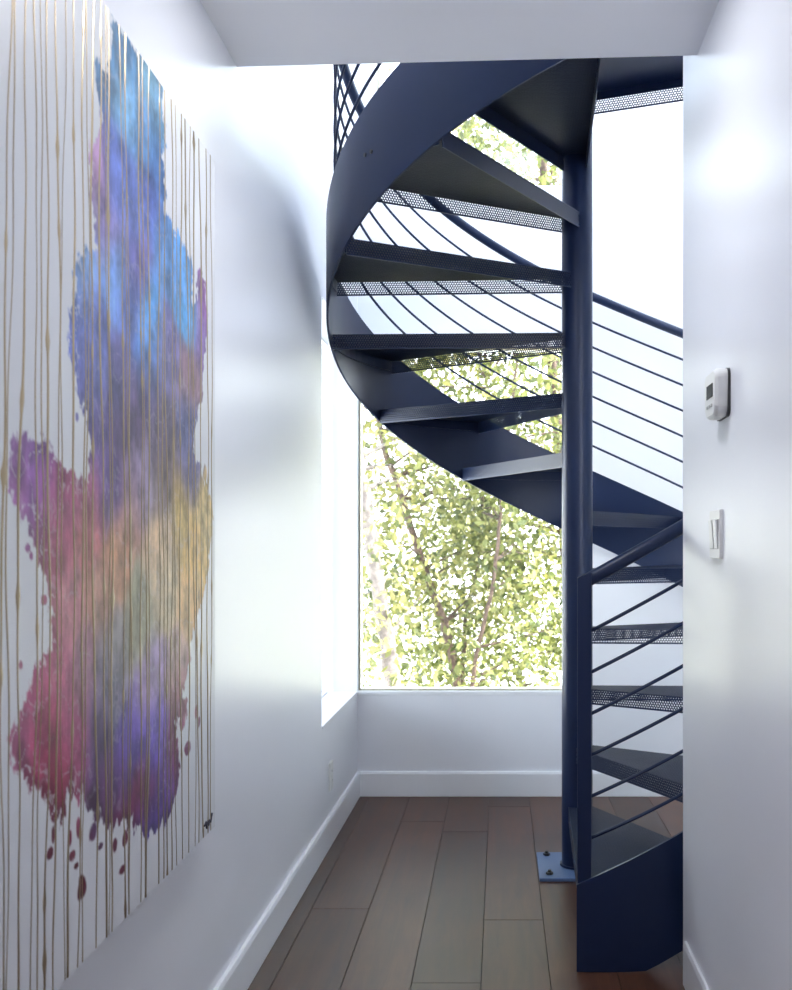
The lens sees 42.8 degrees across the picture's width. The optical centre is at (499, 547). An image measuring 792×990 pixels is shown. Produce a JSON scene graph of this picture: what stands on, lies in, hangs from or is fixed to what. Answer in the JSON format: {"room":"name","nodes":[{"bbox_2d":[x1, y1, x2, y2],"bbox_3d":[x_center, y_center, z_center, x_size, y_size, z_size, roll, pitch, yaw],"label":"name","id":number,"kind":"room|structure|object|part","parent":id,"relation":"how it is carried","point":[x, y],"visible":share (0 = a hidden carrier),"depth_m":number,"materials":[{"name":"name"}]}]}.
{"room":"stairwell hallway","nodes":[
{"label":"stairwell hallway","id":0,"kind":"room"},
{"bbox_2d":[56,0,361,989],"bbox_3d":[-0.787,-1.610,1.180,0.170,5.600,7.561,0,0,0],"label":"wall","id":1,"kind":"structure","parent":0,"point":[267,131],"depth_m":2.90,"materials":[{"name":"white paint"}]},
{"bbox_2d":[0,0,214,989],"bbox_3d":[-0.661,-0.124,1.689,0.037,1.527,1.219,0,0,-1],"label":"painting","id":2,"kind":"object","parent":1,"relation":"attached to","point":[107,190],"visible":1,"depth_m":1.58,"materials":[{"name":"multicoloured paint"}]},
{"bbox_2d":[213,771,359,989],"bbox_3d":[-0.695,1.130,1.100,0.015,0.120,7.400,0,0,0],"label":"baseboard","id":3,"kind":"structure","parent":1,"relation":"attached to","point":[247,962],"depth_m":3.16,"materials":[{"name":"white paint"}]},
{"bbox_2d":[322,339,327,696],"bbox_3d":[-0.842,-0.140,4.320,0.040,1.660,0.920,0,0,0],"label":"window","id":4,"kind":"structure","parent":1,"relation":"in","point":[324,344],"depth_m":4.77,"materials":[{"name":"white paint"}]},
{"bbox_3d":[-0.842,-0.140,4.320,0.006,1.640,0.900,0,0,0],"label":"pane","id":5,"kind":"part","parent":4,"relation":"part of","materials":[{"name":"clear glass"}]},
{"bbox_2d":[329,760,332,791],"bbox_3d":[-0.684,0.922,4.050,0.010,0.116,0.072,0,0,0],"label":"power outlet","id":6,"kind":"object","parent":1,"relation":"attached to","point":[331,761],"visible":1,"depth_m":4.03,"materials":[{"name":"white plastic"}]},
{"bbox_2d":[322,691,356,728],"bbox_3d":[-0.742,0.694,4.375,0.116,0.012,1.029,0,0,0],"label":"trim","id":7,"kind":"structure","parent":1,"relation":"attached to","point":[336,701],"depth_m":4.42,"materials":[{"name":"white paint"}]},
{"bbox_2d":[200,0,718,66],"bbox_3d":[0.425,-1.480,0.020,2.290,0.420,5.240,0,0,0],"label":"ceiling","id":8,"kind":"structure","parent":0,"point":[253,32],"depth_m":2.45,"materials":[{"name":"white paint"}]},
{"bbox_2d":[248,797,684,989],"bbox_3d":[0.425,1.250,1.100,2.290,0.120,7.400,0,0,0],"label":"floor","id":9,"kind":"structure","parent":0,"point":[410,893],"depth_m":3.29,"materials":[{"name":"brown wood"}]},
{"bbox_2d":[326,56,682,971],"bbox_3d":[0.380,-0.796,3.630,2.026,3.972,2.020,0,0,0],"label":"spiral staircase","id":10,"kind":"structure","parent":9,"relation":"on","point":[627,875],"depth_m":3.58,"materials":[{"name":"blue metal"}]},
{"bbox_3d":[0.287,-0.976,3.720,1.790,2.687,1.790,0,0,0],"label":"railing rod","id":11,"kind":"part","parent":10,"relation":"part of","materials":[{"name":"blue metal"}]},
{"bbox_3d":[0.287,-0.861,3.720,1.790,2.690,1.790,0,0,0],"label":"railing rod","id":12,"kind":"part","parent":10,"relation":"part of","materials":[{"name":"blue metal"}]},
{"bbox_3d":[0.287,-1.091,3.720,1.790,2.684,1.790,0,0,0],"label":"railing rod","id":13,"kind":"part","parent":10,"relation":"part of","materials":[{"name":"blue metal"}]},
{"bbox_3d":[0.287,-1.224,3.720,1.819,2.682,1.819,0,0,0],"label":"handrail","id":14,"kind":"part","parent":10,"relation":"part of","materials":[{"name":"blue metal"}]},
{"bbox_3d":[0.287,1.184,3.720,0.292,0.012,0.310,0,0,0],"label":"plate","id":15,"kind":"part","parent":10,"relation":"part of","materials":[{"name":"blue metal"}]},
{"bbox_3d":[0.239,0.628,2.831,0.040,1.123,0.040,0,0,4],"label":"newel post","id":16,"kind":"part","parent":10,"relation":"part of","materials":[{"name":"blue metal"}]},
{"bbox_2d":[357,63,682,770],"bbox_3d":[0.443,-1.610,4.880,2.254,5.600,0.160,0,0,0],"label":"wall","id":17,"kind":"structure","parent":0,"point":[638,152],"depth_m":4.80,"materials":[{"name":"white paint"}]},
{"bbox_2d":[377,63,379,89],"bbox_3d":[-0.127,-2.750,4.915,0.947,2.020,0.040,0,0,0],"label":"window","id":18,"kind":"structure","parent":17,"relation":"in","point":[378,70],"depth_m":4.89,"materials":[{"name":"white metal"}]},
{"bbox_2d":[357,690,561,694],"bbox_3d":[-0.168,0.697,4.846,1.033,0.018,0.099,0,0,0],"label":"trim","id":19,"kind":"structure","parent":17,"relation":"attached to","point":[360,692],"depth_m":4.80,"materials":[{"name":"white paint"}]},
{"bbox_2d":[359,348,561,689],"bbox_3d":[-0.168,-0.140,4.855,1.030,1.660,0.040,0,0,0],"label":"window","id":20,"kind":"structure","parent":17,"relation":"in","point":[360,688],"depth_m":4.83,"materials":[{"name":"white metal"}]},
{"bbox_2d":[359,771,682,796],"bbox_3d":[0.368,1.130,4.793,2.104,0.120,0.015,0,0,0],"label":"baseboard","id":21,"kind":"structure","parent":17,"relation":"attached to","point":[372,783],"depth_m":4.79,"materials":[{"name":"white paint"}]},
{"bbox_2d":[683,0,791,989],"bbox_3d":[0.568,-0.250,0.088,0.120,2.880,5.376,0,0,0],"label":"wall","id":22,"kind":"structure","parent":0,"point":[737,88],"depth_m":2.14,"materials":[{"name":"white paint"}]},
{"bbox_2d":[683,941,708,989],"bbox_3d":[0.503,1.130,0.062,0.010,0.120,5.324,0,0,0],"label":"baseboard","id":23,"kind":"structure","parent":22,"relation":"attached to","point":[693,979],"depth_m":2.61,"materials":[{"name":"white paint"}]},
{"bbox_2d":[708,509,722,558],"bbox_3d":[0.501,-0.032,2.335,0.014,0.114,0.112,0,0,0],"label":"light switch","id":24,"kind":"object","parent":22,"relation":"attached to","point":[715,524],"visible":1,"depth_m":2.30,"materials":[{"name":"white plastic"}]},
{"bbox_3d":[0.500,-0.032,2.312,0.003,0.069,0.037,0,0,0],"label":"paddle frame","id":25,"kind":"part","parent":24,"relation":"part of","materials":[{"name":"grey plastic"}]},
{"bbox_2d":[705,368,730,420],"bbox_3d":[0.490,-0.346,2.262,0.036,0.108,0.122,0,0,0],"label":"thermostat","id":26,"kind":"object","parent":22,"relation":"attached to","point":[718,382],"visible":1,"depth_m":2.21,"materials":[{"name":"white plastic"}]},
{"bbox_3d":[0.505,-0.346,2.262,0.006,0.108,0.122,0,0,0],"label":"plate","id":27,"kind":"part","parent":26,"relation":"part of","materials":[{"name":"grey plastic"}]},
{"label":"outside","id":28,"kind":"structure","parent":0,"visible":0},
{"bbox_2d":[362,537,561,686],"bbox_3d":[0.000,1.235,25.400,60.000,3.547,40.000,0,0,0],"label":"ground","id":29,"kind":"structure","parent":28,"point":[364,657],"depth_m":23.51,"materials":[{"name":"white"}]},
{"bbox_2d":[362,68,507,686],"bbox_3d":[-0.706,-0.188,7.037,1.582,6.282,2.983,0,0,0],"label":"tree","id":30,"kind":"object","parent":29,"relation":"on","point":[382,623],"visible":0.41,"depth_m":6.72,"materials":[{"name":"green plant"}]},
{"bbox_2d":[362,115,561,686],"bbox_3d":[-0.451,-0.520,8.103,2.004,6.932,3.156,0,0,-3],"label":"tree","id":31,"kind":"object","parent":29,"relation":"on","point":[448,620],"visible":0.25,"depth_m":7.76,"materials":[{"name":"green plant"}]},
{"bbox_2d":[393,142,561,686],"bbox_3d":[-0.191,-0.220,8.774,2.142,6.332,3.062,0,0,0],"label":"tree","id":32,"kind":"object","parent":29,"relation":"on","point":[471,366],"visible":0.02,"depth_m":8.52,"materials":[{"name":"green plant"}]},
{"bbox_2d":[406,116,561,652],"bbox_3d":[0.553,-1.126,9.437,3.084,8.148,3.428,0,0,0],"label":"tree","id":33,"kind":"object","parent":29,"relation":"on","point":[544,166],"visible":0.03,"depth_m":8.89,"materials":[{"name":"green plant"}]},
{"bbox_2d":[418,117,561,686],"bbox_3d":[0.267,-0.481,7.572,2.140,6.847,3.007,0,0,-8],"label":"tree","id":34,"kind":"object","parent":29,"relation":"on","point":[551,647],"visible":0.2,"depth_m":7.50,"materials":[{"name":"green plant"}]}
]}

